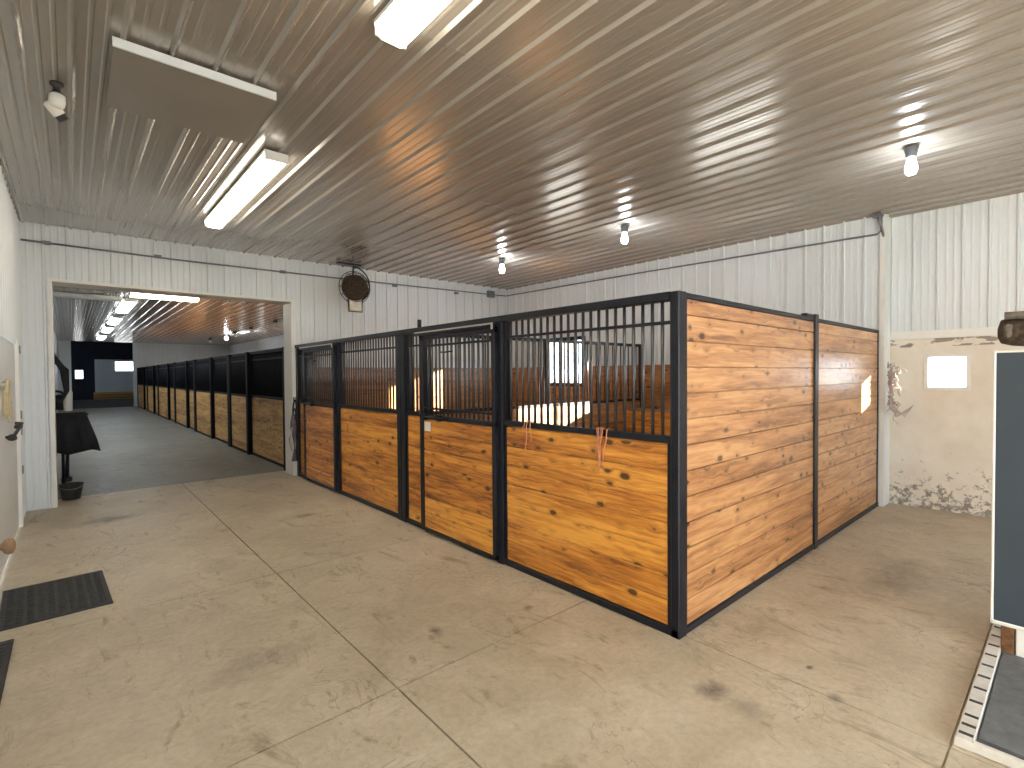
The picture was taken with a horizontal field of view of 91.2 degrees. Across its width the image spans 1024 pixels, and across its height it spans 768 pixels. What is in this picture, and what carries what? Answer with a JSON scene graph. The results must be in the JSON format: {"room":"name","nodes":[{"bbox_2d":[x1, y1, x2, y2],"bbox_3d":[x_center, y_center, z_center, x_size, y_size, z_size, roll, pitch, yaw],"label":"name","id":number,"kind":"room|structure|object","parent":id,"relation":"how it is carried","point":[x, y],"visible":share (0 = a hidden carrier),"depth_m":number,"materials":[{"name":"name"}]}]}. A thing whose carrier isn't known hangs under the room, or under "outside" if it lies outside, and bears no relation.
{"room":"farm building","nodes":[
{"label":"farm building","id":0,"kind":"room"},
{"bbox_2d":[0,166,58,520],"bbox_3d":[-10.125,-0.270,10.735,0.132,3.546,39.500,-1,2,-41],"label":"wall","id":1,"kind":"structure","parent":0,"point":[10,290],"depth_m":5.19,"materials":[{"name":"white paint"}]},
{"bbox_2d":[0,338,23,579],"bbox_3d":[-3.954,0.568,3.849,0.134,2.050,4.568,-1,2,-41],"label":"door","id":2,"kind":"structure","parent":1,"relation":"in","point":[11,468],"depth_m":4.88,"materials":[{"name":"grey metal"}]},
{"bbox_2d":[2,379,12,421],"bbox_3d":[-4.441,0.151,4.412,0.058,0.392,0.410,-1,2,-41],"label":"rope coil","id":3,"kind":"object","parent":2,"relation":"hanging from","point":[7,402],"visible":1,"depth_m":4.31,"materials":[{"name":"beige fabric"}]},
{"bbox_2d":[0,538,15,553],"bbox_3d":[-3.924,1.262,3.890,0.110,0.124,0.124,-1,2,-41],"label":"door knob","id":4,"kind":"object","parent":2,"relation":"attached to","point":[8,546],"visible":1,"depth_m":3.87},
{"bbox_2d":[54,353,68,403],"bbox_3d":[-6.582,-0.161,7.128,0.427,0.879,0.700,-1,2,-41],"label":"bridle","id":5,"kind":"object","parent":1,"relation":"hanging from","point":[64,372],"visible":0.41,"depth_m":6.99,"materials":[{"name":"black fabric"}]},
{"bbox_2d":[58,341,132,399],"bbox_3d":[-26.145,-1.261,32.661,28.000,5.100,14.600,-1,2,-41],"label":"wall","id":6,"kind":"structure","parent":0,"point":[83,354],"depth_m":37.47,"materials":[{"name":"black paint"}]},
{"bbox_2d":[93,391,133,398],"bbox_3d":[-25.908,0.794,42.509,14.700,0.600,0.180,-1,2,-41],"label":"trim","id":7,"kind":"structure","parent":6,"relation":"attached to","point":[97,395],"depth_m":38.36,"materials":[{"name":"brown wood"}]},
{"bbox_2d":[94,359,132,391],"bbox_3d":[-25.895,-0.747,42.527,14.600,2.480,0.139,-1,2,-41],"label":"panel","id":8,"kind":"object","parent":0,"point":[107,379],"visible":0.2,"depth_m":38.28,"materials":[{"name":"grey paint"}]},
{"bbox_2d":[58,340,229,406],"bbox_3d":[-20.250,-0.540,28.223,7.830,3.546,0.169,-1,2,-41],"label":"wall","id":9,"kind":"structure","parent":0,"point":[144,354],"depth_m":28.29,"materials":[{"name":"white metal"}]},
{"bbox_2d":[19,221,506,510],"bbox_3d":[-3.158,-0.284,8.833,7.830,3.546,0.379,-1,2,-41],"label":"wall","id":10,"kind":"structure","parent":0,"point":[322,314],"depth_m":7.40,"materials":[{"name":"white metal"}]},
{"bbox_2d":[47,278,296,507],"bbox_3d":[-4.787,0.089,7.402,2.990,2.880,0.398,-1,2,-41],"label":"trim","id":11,"kind":"structure","parent":10,"relation":"attached to","point":[289,306],"depth_m":7.38,"materials":[{"name":"white metal"}]},
{"bbox_2d":[20,238,505,296],"bbox_3d":[-3.055,-1.850,8.642,7.750,0.109,0.049,-1,2,-41],"label":"conduit","id":12,"kind":"object","parent":10,"relation":"attached to","point":[42,241],"visible":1,"depth_m":7.41,"materials":[{"name":"grey metal"}]},
{"bbox_2d":[487,290,494,297],"bbox_3d":[-0.459,-1.951,10.882,0.170,0.140,0.081,-1,2,-41],"label":"junction box","id":13,"kind":"object","parent":10,"relation":"attached to","point":[491,294],"visible":1,"depth_m":10.84,"materials":[{"name":"grey metal"}]},
{"bbox_2d":[0,398,1009,767],"bbox_3d":[-14.026,1.429,18.983,28.000,0.120,57.000,-1,2,-41],"label":"floor","id":14,"kind":"structure","parent":0,"point":[279,619],"depth_m":3.02,"materials":[{"name":"concrete"}]},
{"bbox_2d":[0,639,13,703],"bbox_3d":[-2.700,1.601,2.567,0.133,0.016,1.390,-1,2,-41],"label":"rubber mat","id":15,"kind":"object","parent":14,"relation":"on","point":[6,646],"visible":1,"depth_m":2.90,"materials":[{"name":"black rubber"}]},
{"bbox_2d":[0,570,112,631],"bbox_3d":[-3.390,1.583,3.732,0.590,0.016,0.830,-1,2,-44],"label":"rubber mat","id":16,"kind":"object","parent":14,"relation":"on","point":[26,605],"visible":1,"depth_m":3.68,"materials":[{"name":"black rubber"}]},
{"bbox_2d":[61,455,72,480],"bbox_3d":[-7.064,1.325,7.948,0.140,0.422,0.140,-1,2,-41],"label":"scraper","id":17,"kind":"object","parent":14,"relation":"on","point":[67,477],"visible":0.74,"depth_m":7.93,"materials":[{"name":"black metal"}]},
{"bbox_2d":[58,482,83,500],"bbox_3d":[-5.938,1.446,6.756,0.270,0.201,0.270,-1,2,-41],"label":"bucket","id":18,"kind":"object","parent":14,"relation":"on","point":[72,490],"visible":0.98,"depth_m":6.69,"materials":[{"name":"black plastic"}]},
{"bbox_2d":[58,413,87,488],"bbox_3d":[-6.697,0.993,7.441,0.647,1.100,0.120,-1,2,-41],"label":"rack","id":19,"kind":"object","parent":14,"relation":"on","point":[62,455],"visible":0.33,"depth_m":7.45,"materials":[{"name":"black metal"}]},
{"bbox_2d":[56,412,100,454],"bbox_3d":[-6.646,0.733,7.482,0.766,0.613,0.395,-1,2,-41],"label":"blanket","id":20,"kind":"object","parent":19,"relation":"on","point":[75,433],"visible":0.62,"depth_m":7.45,"materials":[{"name":"black fabric"}]},
{"bbox_2d":[55,390,63,409],"bbox_3d":[-6.882,0.246,7.621,0.270,0.310,0.343,-1,1,-26],"label":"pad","id":21,"kind":"object","parent":20,"relation":"on","point":[59,406],"visible":0.34,"depth_m":7.57,"materials":[{"name":"black fabric"}]},
{"bbox_2d":[63,387,72,410],"bbox_3d":[-6.626,0.194,7.479,0.110,0.425,0.107,-1,2,-41],"label":"spray bottle","id":22,"kind":"object","parent":20,"relation":"on","point":[68,401],"visible":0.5,"depth_m":7.45,"materials":[{"name":"white plastic"}]},
{"bbox_2d":[137,366,147,410],"bbox_3d":[-17.327,0.160,27.315,4.590,2.140,4.690,-1,2,-41],"label":"stall","id":23,"kind":"object","parent":14,"relation":"on","point":[142,371],"visible":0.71,"depth_m":25.86,"materials":[{"name":"brown wood"}]},
{"bbox_2d":[138,368,142,384],"bbox_3d":[-19.515,-0.391,26.372,0.023,0.870,2.744,-1,2,-41],"label":"grille","id":24,"kind":"object","parent":23,"relation":"attached to","point":[140,370],"depth_m":26.47,"materials":[{"name":"black metal"}]},
{"bbox_2d":[147,365,157,413],"bbox_3d":[-14.484,0.202,24.090,4.590,2.140,3.890,-1,2,-41],"label":"stall","id":25,"kind":"object","parent":14,"relation":"on","point":[152,380],"visible":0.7,"depth_m":22.64,"materials":[{"name":"brown wood"}]},
{"bbox_2d":[148,367,152,384],"bbox_3d":[-16.677,-0.348,23.151,0.023,0.870,1.958,-1,2,-41],"label":"grille","id":26,"kind":"object","parent":25,"relation":"attached to","point":[150,371],"depth_m":23.17,"materials":[{"name":"black metal"}]},
{"bbox_2d":[157,363,174,422],"bbox_3d":[-11.707,0.244,20.939,4.590,2.140,4.490,-1,2,-41],"label":"stall","id":27,"kind":"object","parent":14,"relation":"on","point":[165,372],"visible":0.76,"depth_m":19.39,"materials":[{"name":"black metal"}]},
{"bbox_2d":[159,365,166,386],"bbox_3d":[-13.933,-0.307,20.038,0.023,0.870,2.458,-1,2,-41],"label":"grille","id":28,"kind":"object","parent":27,"relation":"attached to","point":[162,368],"depth_m":20.02,"materials":[{"name":"black metal"}]},
{"bbox_2d":[170,365,173,386],"bbox_3d":[-12.459,-0.287,18.442,0.023,0.870,1.314,-1,2,-41],"label":"grille","id":29,"kind":"object","parent":27,"relation":"attached to","point":[171,366],"depth_m":18.69,"materials":[{"name":"black metal"}]},
{"bbox_2d":[174,360,194,430],"bbox_3d":[-8.962,0.285,17.826,4.590,2.140,3.790,-1,2,-41],"label":"stall","id":30,"kind":"object","parent":14,"relation":"on","point":[183,371],"visible":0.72,"depth_m":16.29,"materials":[{"name":"brown wood"}]},
{"bbox_2d":[176,363,185,388],"bbox_3d":[-11.113,-0.265,16.840,0.023,0.870,2.029,-1,2,-41],"label":"grille","id":31,"kind":"object","parent":30,"relation":"attached to","point":[180,367],"depth_m":16.88,"materials":[{"name":"black metal"}]},
{"bbox_2d":[189,362,192,388],"bbox_3d":[-9.852,-0.247,15.485,0.023,0.870,1.028,-1,2,-41],"label":"grille","id":32,"kind":"object","parent":30,"relation":"attached to","point":[190,363],"depth_m":15.70,"materials":[{"name":"black metal"}]},
{"bbox_2d":[194,355,229,445],"bbox_3d":[-6.291,0.325,14.796,4.590,2.140,4.270,-1,2,-41],"label":"stall","id":33,"kind":"object","parent":14,"relation":"on","point":[211,390],"visible":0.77,"depth_m":13.15,"materials":[{"name":"brown wood"}]},
{"bbox_2d":[196,360,209,390],"bbox_3d":[-8.643,-0.228,14.037,0.023,0.870,1.958,-1,2,-41],"label":"grille","id":34,"kind":"object","parent":33,"relation":"attached to","point":[202,366],"depth_m":14.05,"materials":[{"name":"black metal"}]},
{"bbox_2d":[215,358,226,392],"bbox_3d":[-7.211,-0.208,12.489,0.023,0.870,1.600,-1,2,-41],"label":"grille","id":35,"kind":"object","parent":33,"relation":"attached to","point":[220,363],"depth_m":12.58,"materials":[{"name":"black metal"}]},
{"bbox_2d":[228,347,285,470],"bbox_3d":[-3.520,0.367,11.653,4.590,2.140,4.090,-1,2,-41],"label":"stall","id":36,"kind":"object","parent":14,"relation":"on","point":[255,378],"visible":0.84,"depth_m":10.10,"materials":[{"name":"brown wood"}]},
{"bbox_2d":[231,355,245,394],"bbox_3d":[-6.026,-0.189,11.069,0.023,0.870,1.242,-1,2,-41],"label":"grille","id":37,"kind":"object","parent":36,"relation":"attached to","point":[238,382],"depth_m":11.09,"materials":[{"name":"black metal"}]},
{"bbox_2d":[252,351,282,397],"bbox_3d":[-4.665,-0.170,9.601,0.023,0.870,2.100,-1,2,-41],"label":"grille","id":38,"kind":"object","parent":36,"relation":"attached to","point":[267,365],"depth_m":9.62,"materials":[{"name":"black metal"}]},
{"bbox_2d":[295,330,637,520],"bbox_3d":[-0.706,0.410,8.419,4.673,2.140,3.492,-1,2,-41],"label":"stall","id":39,"kind":"object","parent":14,"relation":"on","point":[349,418],"visible":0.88,"depth_m":6.92,"materials":[{"name":"brown wood"}]},
{"bbox_2d":[288,397,297,460],"bbox_3d":[-3.494,0.725,8.041,0.142,1.026,0.216,-1,2,-41],"label":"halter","id":40,"kind":"object","parent":39,"relation":"hanging from","point":[294,421],"visible":1,"depth_m":8.01,"materials":[{"name":"grey fabric"}]},
{"bbox_2d":[399,290,878,639],"bbox_3d":[1.580,0.402,5.825,4.673,2.225,3.419,-1,2,-41],"label":"stall","id":41,"kind":"object","parent":14,"relation":"on","point":[770,452],"visible":0.99,"depth_m":3.92,"materials":[{"name":"brown wood"}]},
{"bbox_2d":[521,420,533,450],"bbox_3d":[0.138,0.420,4.092,0.070,0.246,0.129,-1,2,-41],"label":"twine","id":42,"kind":"object","parent":41,"relation":"hanging from","point":[527,421],"visible":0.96,"depth_m":4.07,"materials":[{"name":"orange fabric"}]},
{"bbox_2d":[596,427,611,470],"bbox_3d":[0.646,0.458,3.516,0.070,0.306,0.098,-1,2,-41],"label":"twine","id":43,"kind":"object","parent":41,"relation":"hanging from","point":[598,441],"visible":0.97,"depth_m":3.51,"materials":[{"name":"orange fabric"}]},
{"bbox_2d":[954,623,1023,767],"bbox_3d":[3.036,1.550,2.271,1.750,0.046,1.340,-1,2,-41],"label":"platform","id":44,"kind":"object","parent":14,"relation":"on","point":[991,724],"visible":0.86,"depth_m":2.37,"materials":[{"name":"white metal"}]},
{"bbox_2d":[977,651,1019,758],"bbox_3d":[3.055,1.567,2.272,1.721,0.011,1.236,-1,2,-41],"label":"mat","id":45,"kind":"object","parent":44,"relation":"on","point":[999,728],"depth_m":2.37,"materials":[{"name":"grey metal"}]},
{"bbox_2d":[990,350,1023,657],"bbox_3d":[3.217,0.676,2.434,0.060,1.724,1.284,-1,2,-41],"label":"board","id":46,"kind":"object","parent":44,"relation":"on","point":[1007,514],"visible":1,"depth_m":2.85,"materials":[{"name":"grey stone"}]},
{"bbox_2d":[997,311,1023,345],"bbox_3d":[3.040,-0.298,2.608,0.260,0.200,0.738,-1,2,-41],"label":"motor housing","id":47,"kind":"object","parent":46,"relation":"on","point":[1010,331],"visible":1,"depth_m":2.77,"materials":[{"name":"brown metal"}]},
{"bbox_3d":[1.625,1.455,5.893,4.476,0.055,3.297,-1,2,-41],"label":"wood shavings","id":48,"kind":"object","parent":14,"relation":"on","visible":0},
{"bbox_2d":[626,407,669,435],"bbox_3d":[2.320,0.891,8.103,0.460,1.005,0.890,-1,2,-41],"label":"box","id":49,"kind":"object","parent":48,"relation":"on","point":[628,410],"visible":0.11,"depth_m":7.95,"materials":[{"name":"brown wood"}]},
{"bbox_2d":[0,0,1023,345],"bbox_3d":[-7.051,-2.099,13.420,8.160,0.039,39.500,-1,2,-41],"label":"ceiling","id":50,"kind":"structure","parent":0,"point":[691,126],"depth_m":3.95,"materials":[{"name":"metal"}]},
{"bbox_2d":[43,80,68,122],"bbox_3d":[-2.938,-1.820,3.251,0.133,0.217,0.127,0,1,24],"label":"security camera","id":51,"kind":"object","parent":50,"relation":"attached to","point":[56,102],"visible":1,"depth_m":3.21,"materials":[{"name":"white plastic"}]},
{"bbox_2d":[53,292,120,301],"bbox_3d":[-9.637,-1.973,11.342,1.250,0.092,0.240,-1,2,-41],"label":"ceiling light","id":52,"kind":"object","parent":50,"relation":"attached to","point":[55,294],"visible":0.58,"depth_m":11.29,"materials":[{"name":"white plastic"}]},
{"bbox_2d":[97,334,106,339],"bbox_3d":[-18.680,-2.133,22.833,0.280,0.092,2.600,-1,2,-41],"label":"ceiling light","id":53,"kind":"object","parent":50,"relation":"attached to","point":[100,336],"visible":1,"depth_m":22.29,"materials":[{"name":"white plastic"}]},
{"bbox_2d":[97,336,106,339],"bbox_3d":[-18.680,-2.120,22.833,0.280,0.067,2.576,-1,2,-41],"label":"diffuser","id":54,"kind":"object","parent":53,"relation":"attached to","point":[98,337],"depth_m":22.71,"materials":[{"name":"white plastic"}]},
{"bbox_2d":[102,326,114,332],"bbox_3d":[-15.440,-2.084,19.157,0.280,0.092,2.400,-1,2,-41],"label":"ceiling light","id":55,"kind":"object","parent":50,"relation":"attached to","point":[107,329],"visible":1,"depth_m":18.70,"materials":[{"name":"white plastic"}]},
{"bbox_2d":[107,315,122,324],"bbox_3d":[-12.795,-2.045,16.157,0.280,0.092,2.400,-1,2,-41],"label":"ceiling light","id":56,"kind":"object","parent":50,"relation":"attached to","point":[114,320],"visible":1,"depth_m":15.74,"materials":[{"name":"white plastic"}]},
{"bbox_2d":[116,298,137,313],"bbox_3d":[-9.984,-2.002,12.969,0.280,0.092,2.700,-1,2,-41],"label":"ceiling light","id":57,"kind":"object","parent":50,"relation":"attached to","point":[126,304],"visible":1,"depth_m":12.52,"materials":[{"name":"white plastic"}]},
{"bbox_2d":[129,292,198,301],"bbox_3d":[-7.952,-1.988,11.495,1.300,0.092,0.320,-1,2,-41],"label":"ceiling light","id":58,"kind":"object","parent":50,"relation":"attached to","point":[131,294],"visible":0.95,"depth_m":11.37,"materials":[{"name":"white plastic"}]},
{"bbox_2d":[105,36,276,143],"bbox_3d":[-2.166,-1.911,3.369,0.855,0.052,0.842,-1,2,-41],"label":"ceiling panel","id":59,"kind":"object","parent":50,"relation":"attached to","point":[143,81],"visible":1,"depth_m":3.27,"materials":[{"name":"metal"}]},
{"bbox_2d":[205,149,287,228],"bbox_3d":[-2.797,-1.921,5.148,0.190,0.092,2.460,-1,2,-41],"label":"ceiling light","id":60,"kind":"object","parent":50,"relation":"attached to","point":[268,163],"visible":1,"depth_m":4.77,"materials":[{"name":"white plastic"}]},
{"bbox_2d":[336,261,369,312],"bbox_3d":[-2.676,-1.628,8.522,0.592,0.813,0.224,-1,2,-41],"label":"fan","id":61,"kind":"object","parent":50,"relation":"hanging from","point":[355,288],"visible":1,"depth_m":8.47,"materials":[{"name":"black metal"}]},
{"bbox_2d":[374,0,451,49],"bbox_3d":[0.145,-1.877,1.810,0.190,0.092,2.440,-1,2,-41],"label":"ceiling light","id":62,"kind":"object","parent":50,"relation":"attached to","point":[399,22],"visible":1,"depth_m":2.55,"materials":[{"name":"white plastic"}]},
{"bbox_2d":[407,32,535,241],"bbox_3d":[-0.568,-1.999,5.040,1.538,0.004,4.531,0,1,4],"label":"trim","id":63,"kind":"structure","parent":50,"relation":"attached to","point":[419,32],"depth_m":3.13,"materials":[{"name":"grey metal"}]},
{"bbox_2d":[499,259,504,272],"bbox_3d":[-0.165,-1.932,8.242,0.104,0.226,0.104,-1,2,-41],"label":"bulb","id":64,"kind":"object","parent":50,"relation":"attached to","point":[501,261],"visible":1,"depth_m":8.21,"materials":[{"name":"white glass"}]},
{"bbox_2d":[621,225,628,243],"bbox_3d":[1.442,-1.908,6.419,0.104,0.226,0.104,-1,2,-41],"label":"bulb","id":65,"kind":"object","parent":50,"relation":"attached to","point":[624,228],"visible":1,"depth_m":6.39,"materials":[{"name":"white glass"}]},
{"bbox_2d":[621,225,628,232],"bbox_3d":[1.442,-1.980,6.417,0.104,0.083,0.104,-1,2,-41],"label":"socket","id":66,"kind":"object","parent":65,"relation":"attached to","point":[624,228],"depth_m":6.38,"materials":[{"name":"white plastic"}]},
{"bbox_2d":[904,145,918,174],"bbox_3d":[3.370,-1.879,4.232,0.104,0.226,0.104,-1,2,-41],"label":"bulb","id":67,"kind":"object","parent":50,"relation":"attached to","point":[910,152],"visible":1,"depth_m":4.21,"materials":[{"name":"white glass"}]},
{"bbox_2d":[904,145,918,158],"bbox_3d":[3.369,-1.951,4.231,0.104,0.083,0.104,-1,2,-41],"label":"socket","id":68,"kind":"object","parent":67,"relation":"attached to","point":[910,152],"depth_m":4.20,"materials":[{"name":"white plastic"}]},
{"bbox_2d":[230,214,888,506],"bbox_3d":[-6.342,-0.399,18.442,0.139,3.646,32.937,-1,2,-41],"label":"wall","id":69,"kind":"structure","parent":0,"point":[839,281],"depth_m":7.26,"materials":[{"name":"white metal"}]},
{"bbox_2d":[550,336,585,386],"bbox_3d":[1.062,-0.439,9.969,0.110,0.970,1.060,-1,2,-41],"label":"window","id":70,"kind":"structure","parent":69,"relation":"in","point":[578,337],"depth_m":9.95,"materials":[{"name":"white glass"}]},
{"bbox_2d":[506,217,882,295],"bbox_3d":[2.162,-1.952,8.611,0.034,0.238,6.915,-1,2,-41],"label":"conduit","id":71,"kind":"object","parent":69,"relation":"attached to","point":[881,217],"visible":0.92,"depth_m":7.47,"materials":[{"name":"grey metal"}]},
{"bbox_2d":[871,213,884,236],"bbox_3d":[4.404,-1.901,6.024,0.122,0.270,0.115,-1,2,-41],"label":"wall bracket","id":72,"kind":"object","parent":69,"relation":"attached to","point":[878,215],"visible":1,"depth_m":6.01,"materials":[{"name":"grey metal"}]},
{"bbox_2d":[878,214,890,506],"bbox_3d":[4.575,-0.277,6.154,0.290,3.526,0.051,-1,2,-41],"label":"trim","id":73,"kind":"structure","parent":69,"relation":"attached to","point":[882,239],"depth_m":6.07,"materials":[{"name":"white metal"}]},
{"bbox_2d":[889,192,1023,517],"bbox_3d":[6.852,-0.209,3.853,0.119,3.646,6.723,-1,2,-41],"label":"wall","id":74,"kind":"structure","parent":0,"point":[961,266],"depth_m":5.80,"materials":[{"name":"white paint"}]},
{"bbox_2d":[887,362,913,423],"bbox_3d":[4.553,0.108,5.883,0.118,0.735,0.258,-1,2,-41],"label":"twine","id":75,"kind":"object","parent":74,"relation":"attached to","point":[892,375],"visible":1,"depth_m":5.92,"materials":[{"name":"beige fabric"}]},
{"bbox_2d":[890,327,997,339],"bbox_3d":[6.862,-0.556,3.751,0.045,0.095,6.563,-1,2,-41],"label":"trim","id":76,"kind":"structure","parent":74,"relation":"attached to","point":[984,331],"depth_m":5.81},
{"bbox_2d":[924,353,970,390],"bbox_3d":[5.075,-0.139,5.845,0.074,0.425,0.410,-1,2,-41],"label":"window","id":77,"kind":"structure","parent":74,"relation":"in","point":[967,355],"depth_m":5.80,"materials":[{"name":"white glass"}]},
{"label":"outside","id":78,"kind":"structure","parent":0,"visible":0},
{"bbox_2d":[551,380,965,386],"bbox_3d":[1.792,1.397,28.261,200.000,0.150,200.000,-1,2,-41],"label":"ground","id":79,"kind":"structure","parent":78,"point":[931,383],"depth_m":75.54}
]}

